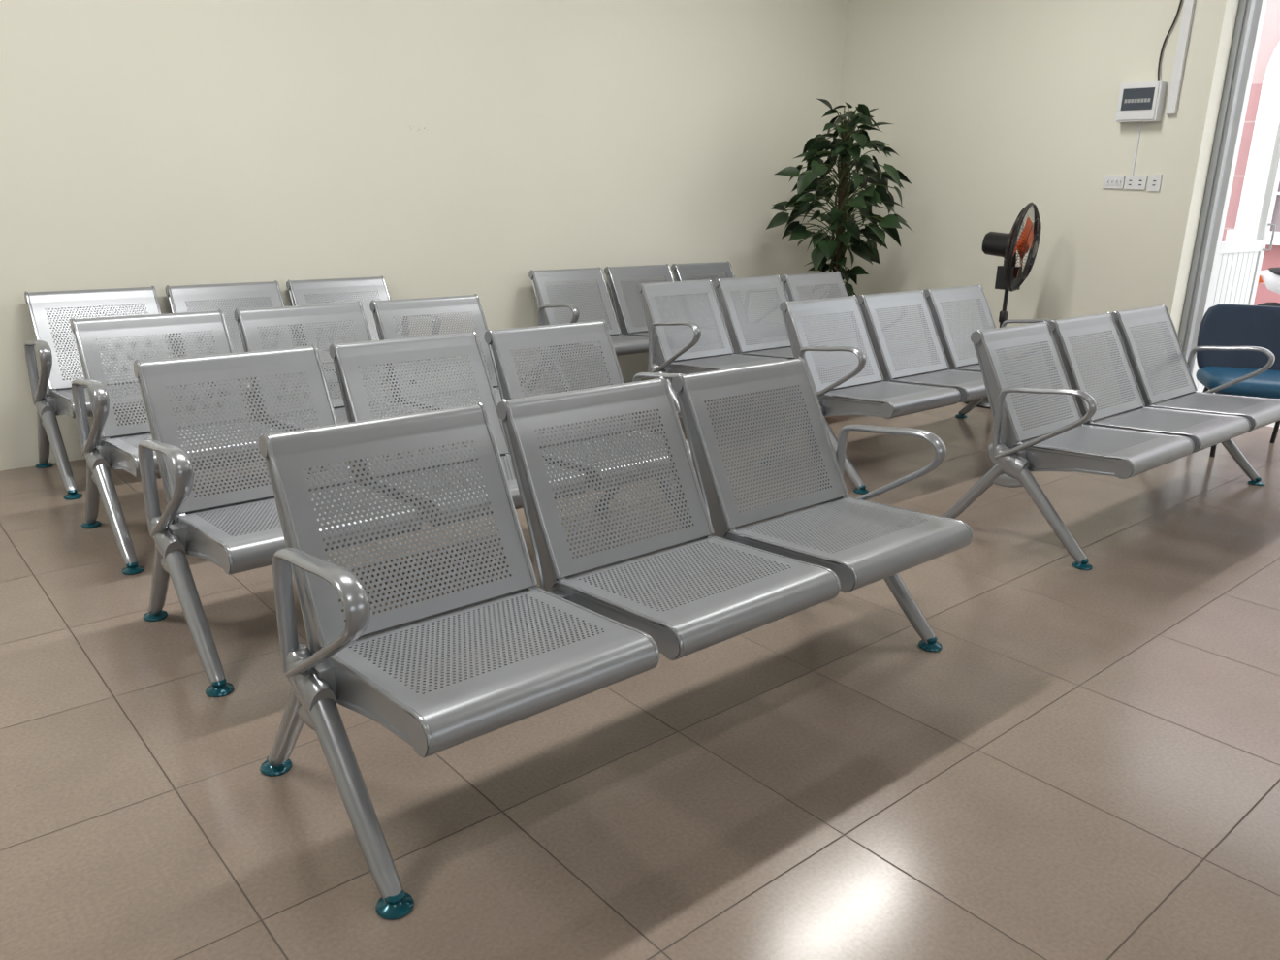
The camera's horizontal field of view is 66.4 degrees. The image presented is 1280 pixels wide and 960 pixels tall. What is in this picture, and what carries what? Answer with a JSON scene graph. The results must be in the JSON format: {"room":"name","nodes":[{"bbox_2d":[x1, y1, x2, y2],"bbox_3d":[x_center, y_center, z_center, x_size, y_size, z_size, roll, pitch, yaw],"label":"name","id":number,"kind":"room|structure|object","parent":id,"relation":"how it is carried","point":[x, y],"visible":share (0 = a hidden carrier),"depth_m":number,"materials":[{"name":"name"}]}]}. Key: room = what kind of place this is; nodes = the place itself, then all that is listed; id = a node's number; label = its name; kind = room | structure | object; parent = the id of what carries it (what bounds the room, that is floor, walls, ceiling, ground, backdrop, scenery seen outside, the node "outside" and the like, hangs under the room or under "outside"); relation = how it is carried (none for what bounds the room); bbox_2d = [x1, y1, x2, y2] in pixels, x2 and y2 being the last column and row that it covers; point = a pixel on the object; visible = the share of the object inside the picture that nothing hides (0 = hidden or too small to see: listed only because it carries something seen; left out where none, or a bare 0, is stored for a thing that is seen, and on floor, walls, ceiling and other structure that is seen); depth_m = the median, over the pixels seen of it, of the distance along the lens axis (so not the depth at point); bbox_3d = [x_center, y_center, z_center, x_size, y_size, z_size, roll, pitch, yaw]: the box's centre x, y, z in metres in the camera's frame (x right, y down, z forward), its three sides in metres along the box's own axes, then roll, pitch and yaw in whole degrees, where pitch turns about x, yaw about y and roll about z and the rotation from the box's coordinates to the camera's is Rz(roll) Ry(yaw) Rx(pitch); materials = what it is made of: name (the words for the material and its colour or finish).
{"room":"waiting room","nodes":[
{"label":"waiting room","id":0,"kind":"room"},
{"bbox_2d":[0,0,847,470],"bbox_3d":[-2.180,-1.794,4.630,10.010,3.250,0.250,-13,22,-39],"label":"wall","id":1,"kind":"structure","parent":0,"point":[432,148],"depth_m":5.23,"materials":[{"name":"beige paint"}]},
{"bbox_2d":[0,363,1279,959],"bbox_3d":[0.677,0.853,1.894,10.010,0.100,9.160,-13,22,-39],"label":"floor","id":2,"kind":"structure","parent":0,"point":[1085,765],"depth_m":2.27,"materials":[{"name":"beige tile"}]},
{"bbox_2d":[24,275,446,499],"bbox_3d":[-1.851,-0.516,4.676,1.810,0.793,0.725,-13,22,-39],"label":"bench","id":3,"kind":"object","parent":2,"relation":"on","point":[59,400],"visible":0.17,"depth_m":4.43,"materials":[{"name":"silver metal"}]},
{"bbox_2d":[69,293,550,575],"bbox_3d":[-1.220,-0.277,3.937,1.810,0.793,0.725,-13,22,-39],"label":"bench","id":4,"kind":"object","parent":2,"relation":"on","point":[117,449],"visible":0.38,"depth_m":3.71,"materials":[{"name":"silver metal"}]},
{"bbox_2d":[133,319,694,697],"bbox_3d":[-0.599,-0.034,3.180,1.810,0.793,0.725,-13,22,-39],"label":"bench","id":5,"kind":"object","parent":2,"relation":"on","point":[240,530],"visible":0.53,"depth_m":2.92,"materials":[{"name":"silver metal"}]},
{"bbox_2d":[258,356,973,920],"bbox_3d":[0.049,0.208,2.434,1.810,0.793,0.725,-13,22,-39],"label":"bench","id":6,"kind":"object","parent":2,"relation":"on","point":[783,566],"visible":1,"depth_m":2.22,"materials":[{"name":"silver metal"}]},
{"bbox_2d":[528,260,785,391],"bbox_3d":[0.170,-0.957,6.287,1.810,0.793,0.725,-13,22,-39],"label":"bench","id":7,"kind":"object","parent":2,"relation":"on","point":[626,338],"visible":0.43,"depth_m":6.12,"materials":[{"name":"silver metal"}]},
{"bbox_2d":[636,270,916,421],"bbox_3d":[0.822,-0.756,5.675,1.810,0.793,0.725,-13,22,-39],"label":"bench","id":8,"kind":"object","parent":2,"relation":"on","point":[733,351],"visible":0.61,"depth_m":5.51,"materials":[{"name":"silver metal"}]},
{"bbox_2d":[766,98,912,380],"bbox_3d":[1.409,-1.629,6.737,1.022,1.875,1.072,-13,22,-39],"label":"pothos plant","id":9,"kind":"object","parent":2,"relation":"on","point":[841,219],"visible":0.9,"depth_m":6.56,"materials":[{"name":"green plant"}]},
{"bbox_2d":[758,284,1080,494],"bbox_3d":[1.497,-0.533,4.993,1.810,0.793,0.725,-13,22,-39],"label":"bench","id":10,"kind":"object","parent":2,"relation":"on","point":[884,391],"visible":0.77,"depth_m":4.83,"materials":[{"name":"silver metal"}]},
{"bbox_2d":[964,202,1041,409],"bbox_3d":[2.316,-1.088,6.105,0.435,1.248,0.400,-5,18,-19],"label":"pedestal fan","id":11,"kind":"object","parent":2,"relation":"on","point":[1009,276],"visible":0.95,"depth_m":5.98,"materials":[{"name":"black plastic"}]},
{"bbox_2d":[939,304,1279,570],"bbox_3d":[2.118,-0.271,4.177,1.810,0.793,0.725,-13,22,-39],"label":"bench","id":12,"kind":"object","parent":2,"relation":"on","point":[1147,435],"visible":1,"depth_m":3.96,"materials":[{"name":"silver metal"}]},
{"bbox_2d":[1195,304,1279,456],"bbox_3d":[3.267,-0.520,5.173,0.540,0.748,0.577,6,18,16],"label":"padded chair","id":13,"kind":"object","parent":2,"relation":"on","point":[1221,325],"visible":0.76,"depth_m":5.30,"materials":[{"name":"fabric"}]},
{"bbox_2d":[1195,366,1279,398],"bbox_3d":[3.256,-0.508,5.139,0.540,0.100,0.500,6,18,16],"label":"seat cushion","id":14,"kind":"object","parent":13,"relation":"on","point":[1266,384],"depth_m":5.02,"materials":[{"name":"blue leather"}]},
{"bbox_2d":[1196,304,1279,370],"bbox_3d":[3.338,-0.749,5.326,0.540,0.397,0.131,6,18,16],"label":"cushion","id":15,"kind":"object","parent":13,"relation":"on","point":[1221,325],"depth_m":5.32,"materials":[{"name":"blue fabric"}]},
{"bbox_2d":[825,0,1239,406],"bbox_3d":[4.503,-1.560,4.378,0.250,3.250,8.910,-13,22,-39],"label":"wall","id":16,"kind":"structure","parent":0,"point":[994,109],"depth_m":6.34,"materials":[{"name":"beige paint"}]},
{"bbox_2d":[1102,176,1124,189],"bbox_3d":[2.915,-1.832,6.016,0.016,0.072,0.125,-13,22,-39],"label":"light switch","id":17,"kind":"object","parent":16,"relation":"attached to","point":[1108,181],"visible":1,"depth_m":6.01,"materials":[{"name":"white plastic"}]},
{"bbox_2d":[1123,175,1148,190],"bbox_3d":[3.002,-1.801,5.920,0.014,0.078,0.125,-13,22,-39],"label":"wall socket","id":18,"kind":"object","parent":16,"relation":"attached to","point":[1131,181],"visible":1,"depth_m":5.91,"materials":[{"name":"white plastic"}]},
{"bbox_2d":[1130,122,1142,175],"bbox_3d":[2.989,-1.992,5.889,0.008,0.312,0.015,-13,22,-39],"label":"cable conduit","id":19,"kind":"object","parent":16,"relation":"attached to","point":[1139,123],"visible":1,"depth_m":5.88,"materials":[{"name":"white plastic"}]},
{"bbox_2d":[1115,81,1167,122],"bbox_3d":[2.963,-2.238,5.789,0.089,0.216,0.236,-13,22,-39],"label":"box","id":20,"kind":"object","parent":16,"relation":"attached to","point":[1137,102],"visible":1,"depth_m":5.75,"materials":[{"name":"white plastic"}]},
{"bbox_2d":[1147,174,1162,191],"bbox_3d":[3.075,-1.775,5.839,0.014,0.095,0.070,-13,22,-39],"label":"wall socket","id":21,"kind":"object","parent":16,"relation":"attached to","point":[1155,180],"visible":1,"depth_m":5.83,"materials":[{"name":"white plastic"}]},
{"bbox_2d":[1157,0,1182,81],"bbox_3d":[3.057,-2.949,5.506,0.035,1.312,0.081,-13,22,-39],"label":"power cable","id":22,"kind":"object","parent":16,"relation":"attached to","point":[1166,38],"visible":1,"depth_m":5.65,"materials":[{"name":"black plastic"}]},
{"bbox_2d":[1165,0,1195,114],"bbox_3d":[3.114,-2.848,5.485,0.030,1.490,0.050,-13,22,-39],"label":"cable conduit","id":23,"kind":"object","parent":16,"relation":"attached to","point":[1189,5],"visible":1,"depth_m":5.60,"materials":[{"name":"white plastic"}]},
{"bbox_2d":[1168,0,1255,400],"bbox_3d":[4.086,-1.506,5.030,0.075,2.750,2.170,-13,22,-39],"label":"trim","id":24,"kind":"structure","parent":16,"relation":"attached to","point":[1245,11],"depth_m":5.75,"materials":[{"name":"grey metal"}]},
{"bbox_2d":[1189,0,1279,393],"bbox_3d":[3.800,-1.809,6.095,0.840,2.660,0.045,-13,22,-39],"label":"door leaf","id":25,"kind":"structure","parent":16,"relation":"in","point":[1232,270],"depth_m":6.08,"materials":[{"name":"white paint"}]},
{"bbox_2d":[1262,223,1276,251],"bbox_3d":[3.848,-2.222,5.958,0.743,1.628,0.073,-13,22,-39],"label":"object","id":26,"kind":"structure","parent":25,"relation":"attached to","point":[1268,224],"depth_m":6.37,"materials":[{"name":"silver metal"}]},
{"label":"outside","id":27,"kind":"structure","parent":0,"visible":0},
{"bbox_2d":[1266,421,1279,428],"bbox_3d":[11.257,-2.704,14.771,23.440,0.120,36.000,-13,22,-39],"label":"ground","id":28,"kind":"structure","parent":27,"point":[1272,424],"depth_m":6.22,"materials":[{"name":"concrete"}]},
{"bbox_2d":[1221,0,1279,305],"bbox_3d":[6.541,-3.482,8.898,0.304,4.600,22.000,-13,22,-39],"label":"neighbouring building","id":29,"kind":"structure","parent":28,"relation":"on","point":[1269,39],"depth_m":9.47,"materials":[{"name":"pink paint"}]},
{"bbox_2d":[1224,41,1279,245],"bbox_3d":[6.466,-3.273,8.650,0.140,2.380,1.900,-13,22,-39],"label":"arched window","id":30,"kind":"structure","parent":29,"relation":"attached to","point":[1267,118],"depth_m":9.32,"materials":[{"name":"white glass"}]},
{"bbox_2d":[1256,267,1279,306],"bbox_3d":[5.454,-1.234,7.406,0.671,1.074,1.820,-9,19,-29],"label":"motorbike","id":31,"kind":"object","parent":28,"relation":"on","point":[1270,277],"visible":0.21,"depth_m":7.83,"materials":[{"name":"plastic"}]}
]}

